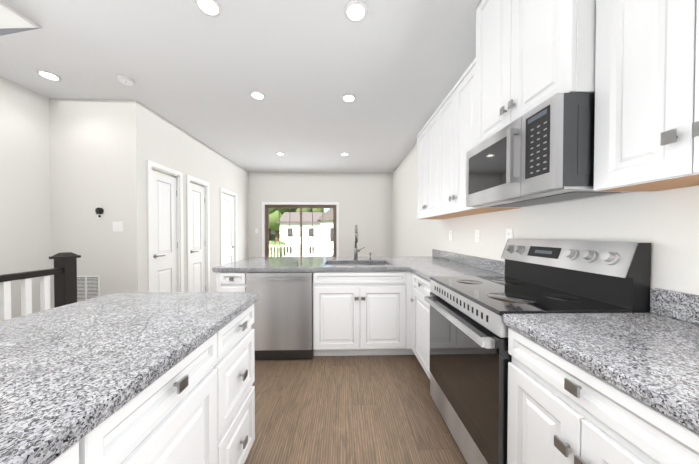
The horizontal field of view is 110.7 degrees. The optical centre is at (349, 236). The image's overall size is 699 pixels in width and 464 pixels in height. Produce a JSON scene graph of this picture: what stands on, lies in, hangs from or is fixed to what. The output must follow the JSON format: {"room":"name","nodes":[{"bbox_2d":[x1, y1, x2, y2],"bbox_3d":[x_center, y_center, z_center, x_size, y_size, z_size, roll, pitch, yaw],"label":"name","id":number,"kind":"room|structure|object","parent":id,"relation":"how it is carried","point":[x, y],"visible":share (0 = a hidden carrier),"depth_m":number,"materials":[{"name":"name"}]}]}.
{"room":"kitchen","nodes":[
{"label":"kitchen","id":0,"kind":"room"},
{"bbox_2d":[0,0,480,172],"bbox_3d":[-1.115,-1.652,1.486,4.940,0.120,9.740,0,1,-1],"label":"ceiling","id":1,"kind":"structure","parent":0,"point":[397,68],"depth_m":2.28,"materials":[{"name":"white paint"}]},
{"bbox_2d":[36,70,61,80],"bbox_3d":[-2.985,-1.599,2.402,0.161,0.009,0.161,0,1,-13],"label":"recessed light","id":2,"kind":"object","parent":1,"relation":"in","point":[45,74],"depth_m":2.39,"materials":[{"name":"white plastic"}]},
{"bbox_2d":[116,75,133,85],"bbox_3d":[-2.280,-1.585,2.459,0.136,0.038,0.136,0,1,-1],"label":"smoke detector","id":3,"kind":"object","parent":1,"relation":"attached to","point":[125,80],"visible":1,"depth_m":2.44,"materials":[{"name":"white plastic"}]},
{"bbox_2d":[194,0,221,16],"bbox_3d":[-0.973,-1.589,1.667,0.161,0.009,0.161,0,1,-13],"label":"recessed light","id":4,"kind":"object","parent":1,"relation":"in","point":[211,8],"depth_m":1.67,"materials":[{"name":"white plastic"}]},
{"bbox_2d":[250,91,264,99],"bbox_3d":[-1.044,-1.604,2.749,0.161,0.009,0.161,0,1,-13],"label":"recessed light","id":5,"kind":"object","parent":1,"relation":"in","point":[257,95],"depth_m":2.74,"materials":[{"name":"white plastic"}]},
{"bbox_2d":[342,94,355,101],"bbox_3d":[-0.008,-1.604,2.800,0.161,0.009,0.161,0,1,-13],"label":"recessed light","id":6,"kind":"object","parent":1,"relation":"in","point":[347,97],"depth_m":2.78,"materials":[{"name":"white plastic"}]},
{"bbox_2d":[344,0,366,22],"bbox_3d":[0.045,-1.590,1.711,0.161,0.009,0.161,0,1,-13],"label":"recessed light","id":7,"kind":"object","parent":1,"relation":"in","point":[355,11],"depth_m":1.70,"materials":[{"name":"white plastic"}]},
{"bbox_2d":[0,0,698,318],"bbox_3d":[-1.115,-0.192,1.506,4.940,2.800,9.740,0,1,-1],"label":"wall","id":8,"kind":"structure","parent":0,"point":[68,167],"depth_m":2.84,"materials":[{"name":"white paint"}]},
{"bbox_2d":[0,28,38,35],"bbox_3d":[-2.326,-0.503,0.852,0.024,2.155,2.016,0,1,-1],"label":"trim","id":9,"kind":"structure","parent":8,"relation":"attached to","point":[5,31],"depth_m":1.68,"materials":[{"name":"grey"}]},
{"bbox_2d":[77,276,99,301],"bbox_3d":[-3.105,0.615,2.850,0.310,0.310,0.010,0,1,-1],"label":"air vent","id":10,"kind":"object","parent":8,"relation":"in","point":[88,287],"visible":0.77,"depth_m":2.85,"materials":[{"name":"white plastic"}]},
{"bbox_2d":[95,207,103,218],"bbox_3d":[-2.930,-0.275,2.834,0.072,0.131,0.028,0,1,-1],"label":"thermostat","id":11,"kind":"object","parent":8,"relation":"attached to","point":[99,211],"visible":1,"depth_m":2.83,"materials":[{"name":"black plastic"}]},
{"bbox_2d":[113,221,122,231],"bbox_3d":[-2.730,-0.120,2.852,0.118,0.118,0.008,0,1,-1],"label":"light switch","id":12,"kind":"object","parent":8,"relation":"attached to","point":[117,226],"depth_m":2.85,"materials":[{"name":"white plastic"}]},
{"bbox_2d":[152,170,177,291],"bbox_3d":[-2.542,0.153,3.347,0.087,2.036,0.509,0,1,-1],"label":"door","id":13,"kind":"structure","parent":8,"relation":"attached to","point":[164,211],"depth_m":3.34,"materials":[{"name":"white wood"}]},
{"bbox_2d":[190,183,205,291],"bbox_3d":[-2.562,0.144,4.084,0.087,2.036,0.474,0,1,-1],"label":"door","id":14,"kind":"structure","parent":8,"relation":"attached to","point":[197,230],"depth_m":4.09,"materials":[{"name":"white wood"}]},
{"bbox_2d":[222,193,234,264],"bbox_3d":[-2.589,0.129,5.151,0.087,2.036,0.601,0,1,-1],"label":"door","id":15,"kind":"structure","parent":8,"relation":"attached to","point":[228,226],"depth_m":5.18,"materials":[{"name":"white wood"}]},
{"bbox_2d":[147,160,338,292],"bbox_3d":[-1.194,0.096,4.573,4.699,2.142,3.372,0,1,-1],"label":"door frame","id":16,"kind":"structure","parent":8,"relation":"attached to","point":[151,165],"depth_m":3.78,"materials":[{"name":"white wood"}]},
{"bbox_2d":[265,205,335,256],"bbox_3d":[-1.265,0.158,6.326,1.850,1.970,0.085,0,1,-1],"label":"window frame","id":17,"kind":"structure","parent":8,"relation":"in","point":[267,235],"depth_m":6.31,"materials":[{"name":"brown"}]},
{"bbox_2d":[417,110,460,218],"bbox_3d":[1.039,-0.756,2.771,0.321,1.075,0.708,0,1,-1],"label":"upper cabinet","id":18,"kind":"object","parent":8,"relation":"attached to","point":[427,138],"depth_m":2.73,"materials":[{"name":"white wood"}]},
{"bbox_2d":[449,230,451,239],"bbox_3d":[1.197,-0.014,2.859,0.007,0.118,0.075,0,1,-1],"label":"outlet","id":19,"kind":"object","parent":8,"relation":"attached to","point":[450,231],"depth_m":2.86,"materials":[{"name":"white plastic"}]},
{"bbox_2d":[437,62,517,215],"bbox_3d":[1.058,-0.747,2.063,0.321,1.075,0.708,0,1,-1],"label":"upper cabinet","id":20,"kind":"object","parent":8,"relation":"attached to","point":[455,113],"depth_m":2.05,"materials":[{"name":"white wood"}]},
{"bbox_2d":[475,230,479,241],"bbox_3d":[1.212,-0.007,2.289,0.007,0.118,0.075,0,1,-1],"label":"outlet","id":21,"kind":"object","parent":8,"relation":"attached to","point":[477,232],"depth_m":2.28,"materials":[{"name":"white plastic"}]},
{"bbox_2d":[506,229,512,242],"bbox_3d":[1.223,-0.001,1.849,0.007,0.118,0.075,0,1,-1],"label":"outlet","id":22,"kind":"object","parent":8,"relation":"attached to","point":[509,232],"depth_m":1.84,"materials":[{"name":"white plastic"}]},
{"bbox_2d":[473,0,592,147],"bbox_3d":[1.064,-1.090,1.338,0.346,0.992,0.725,0,1,-1],"label":"upper cabinet","id":23,"kind":"object","parent":8,"relation":"attached to","point":[528,52],"depth_m":1.23,"materials":[{"name":"white wood"}]},
{"bbox_2d":[466,93,636,207],"bbox_3d":[1.010,-0.392,1.345,0.451,0.391,0.720,0,1,-1],"label":"over-the-range microwave","id":24,"kind":"object","parent":23,"relation":"attached to","point":[542,153],"visible":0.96,"depth_m":1.09,"materials":[{"name":"silver metal"}]},
{"bbox_2d":[589,0,698,190],"bbox_3d":[1.123,-0.723,0.697,0.261,1.085,0.562,0,1,-1],"label":"upper cabinet","id":25,"kind":"object","parent":8,"relation":"attached to","point":[633,65],"depth_m":0.81,"materials":[{"name":"white wood"}]},
{"bbox_2d":[244,352,466,463],"bbox_3d":[-1.115,1.268,1.526,4.940,0.120,9.740,0,1,-1],"label":"floor","id":26,"kind":"structure","parent":0,"point":[370,409],"depth_m":1.64,"materials":[{"name":"wood"}]},
{"bbox_2d":[0,252,80,321],"bbox_3d":[-2.599,0.701,0.132,0.140,1.050,4.407,0,1,-1],"label":"stair railing","id":27,"kind":"object","parent":26,"relation":"on","point":[63,271],"visible":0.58,"depth_m":2.10,"materials":[{"name":"black wood"}]},
{"bbox_2d":[50,426,97,463],"bbox_3d":[-0.798,0.796,0.179,0.624,0.860,0.530,0,1,-1],"label":"base cabinet","id":28,"kind":"object","parent":26,"relation":"on","point":[85,451],"depth_m":0.45,"materials":[{"name":"white wood"}]},
{"bbox_2d":[0,292,259,463],"bbox_3d":[-0.865,0.341,0.284,0.795,0.045,2.090,0,1,-1],"label":"countertop","id":29,"kind":"structure","parent":28,"relation":"on","point":[71,374],"depth_m":0.64,"materials":[{"name":"stone"}]},
{"bbox_2d":[98,329,225,463],"bbox_3d":[-0.811,0.789,0.684,0.624,0.860,0.480,0,1,-1],"label":"base cabinet","id":30,"kind":"object","parent":26,"relation":"on","point":[196,406],"depth_m":0.70,"materials":[{"name":"white wood"}]},
{"bbox_2d":[216,272,247,291],"bbox_3d":[-1.132,0.764,2.609,0.283,0.860,0.620,0,1,-1],"label":"base cabinet","id":31,"kind":"object","parent":26,"relation":"on","point":[226,281],"depth_m":2.30,"materials":[{"name":"white wood"}]},
{"bbox_2d":[222,304,254,463],"bbox_3d":[-0.822,0.784,1.118,0.624,0.860,0.388,0,1,-1],"label":"base cabinet","id":32,"kind":"object","parent":26,"relation":"on","point":[238,356],"depth_m":1.12,"materials":[{"name":"white wood"}]},
{"bbox_2d":[246,272,313,359],"bbox_3d":[-0.676,0.760,2.580,0.618,0.844,0.642,0,1,-1],"label":"dishwasher","id":33,"kind":"object","parent":26,"relation":"on","point":[282,325],"visible":0.85,"depth_m":2.30,"materials":[{"name":"silver metal"}]},
{"bbox_2d":[313,271,403,355],"bbox_3d":[0.123,0.763,2.642,0.976,0.860,0.620,0,1,-1],"label":"base cabinet","id":34,"kind":"object","parent":26,"relation":"on","point":[355,313],"depth_m":2.33,"materials":[{"name":"white wood"}]},
{"bbox_2d":[212,249,452,271],"bbox_3d":[-0.054,0.373,2.837,2.505,0.377,1.068,0,1,-1],"label":"countertop","id":35,"kind":"structure","parent":34,"relation":"on","point":[382,263],"depth_m":2.51,"materials":[{"name":"stone"}]},
{"bbox_2d":[353,225,364,259],"bbox_3d":[0.122,0.070,2.899,0.145,0.426,0.216,0,1,-1],"label":"faucet","id":36,"kind":"object","parent":35,"relation":"on","point":[356,250],"visible":1,"depth_m":2.96,"materials":[{"name":"silver metal"}]},
{"bbox_2d":[408,271,430,378],"bbox_3d":[0.888,0.771,2.078,0.661,0.860,0.586,0,1,-1],"label":"base cabinet","id":37,"kind":"object","parent":26,"relation":"on","point":[418,287],"depth_m":2.11,"materials":[{"name":"white wood"}]},
{"bbox_2d":[408,253,504,282],"bbox_3d":[0.897,0.267,2.053,0.645,0.144,0.546,0,1,-1],"label":"countertop","id":38,"kind":"structure","parent":37,"relation":"on","point":[438,264],"depth_m":2.22,"materials":[{"name":"stone"}]},
{"bbox_2d":[424,239,650,463],"bbox_3d":[0.886,0.615,1.384,0.683,1.190,0.787,0,1,-1],"label":"range","id":39,"kind":"object","parent":26,"relation":"on","point":[470,357],"visible":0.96,"depth_m":1.19,"materials":[{"name":"silver metal"}]},
{"bbox_2d":[507,327,698,463],"bbox_3d":[0.949,0.789,0.687,0.612,0.860,0.604,0,1,-1],"label":"base cabinet","id":40,"kind":"object","parent":26,"relation":"on","point":[561,410],"depth_m":0.69,"materials":[{"name":"white wood"}]},
{"bbox_2d":[503,288,698,433],"bbox_3d":[0.954,0.293,0.139,0.628,0.144,1.685,0,1,-1],"label":"countertop","id":41,"kind":"structure","parent":40,"relation":"on","point":[651,358],"depth_m":0.70,"materials":[{"name":"stone"}]},
{"bbox_3d":[-11.184,-1.916,47.906,100.000,11.000,83.570,0,1,-1],"label":"ground","id":42,"kind":"structure","parent":0,"visible":0},
{"bbox_2d":[269,208,323,256],"bbox_3d":[-9.623,-6.433,48.498,42.308,20.246,38.123,1,1,41],"label":"trees","id":43,"kind":"object","parent":42,"relation":"on","point":[273,218],"visible":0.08,"depth_m":46.37,"materials":[{"name":"green plant"}]},
{"bbox_2d":[269,243,332,256],"bbox_3d":[-1.042,2.202,7.958,5.100,3.840,3.070,0,1,-1],"label":"railing","id":44,"kind":"object","parent":42,"relation":"on","point":[298,246],"visible":0.15,"depth_m":9.33,"materials":[{"name":"white wood"}]},
{"bbox_2d":[278,212,324,256],"bbox_3d":[-8.139,-0.417,44.289,7.500,8.100,9.800,0,1,-1],"label":"house","id":45,"kind":"object","parent":42,"relation":"on","point":[290,225],"visible":0.54,"depth_m":39.82,"materials":[{"name":"white"}]},
{"bbox_2d":[317,208,332,256],"bbox_3d":[-0.315,-0.275,29.988,6.400,8.200,10.600,0,1,-1],"label":"house","id":46,"kind":"object","parent":42,"relation":"on","point":[325,219],"visible":0.19,"depth_m":24.92,"materials":[{"name":"white"}]}
]}

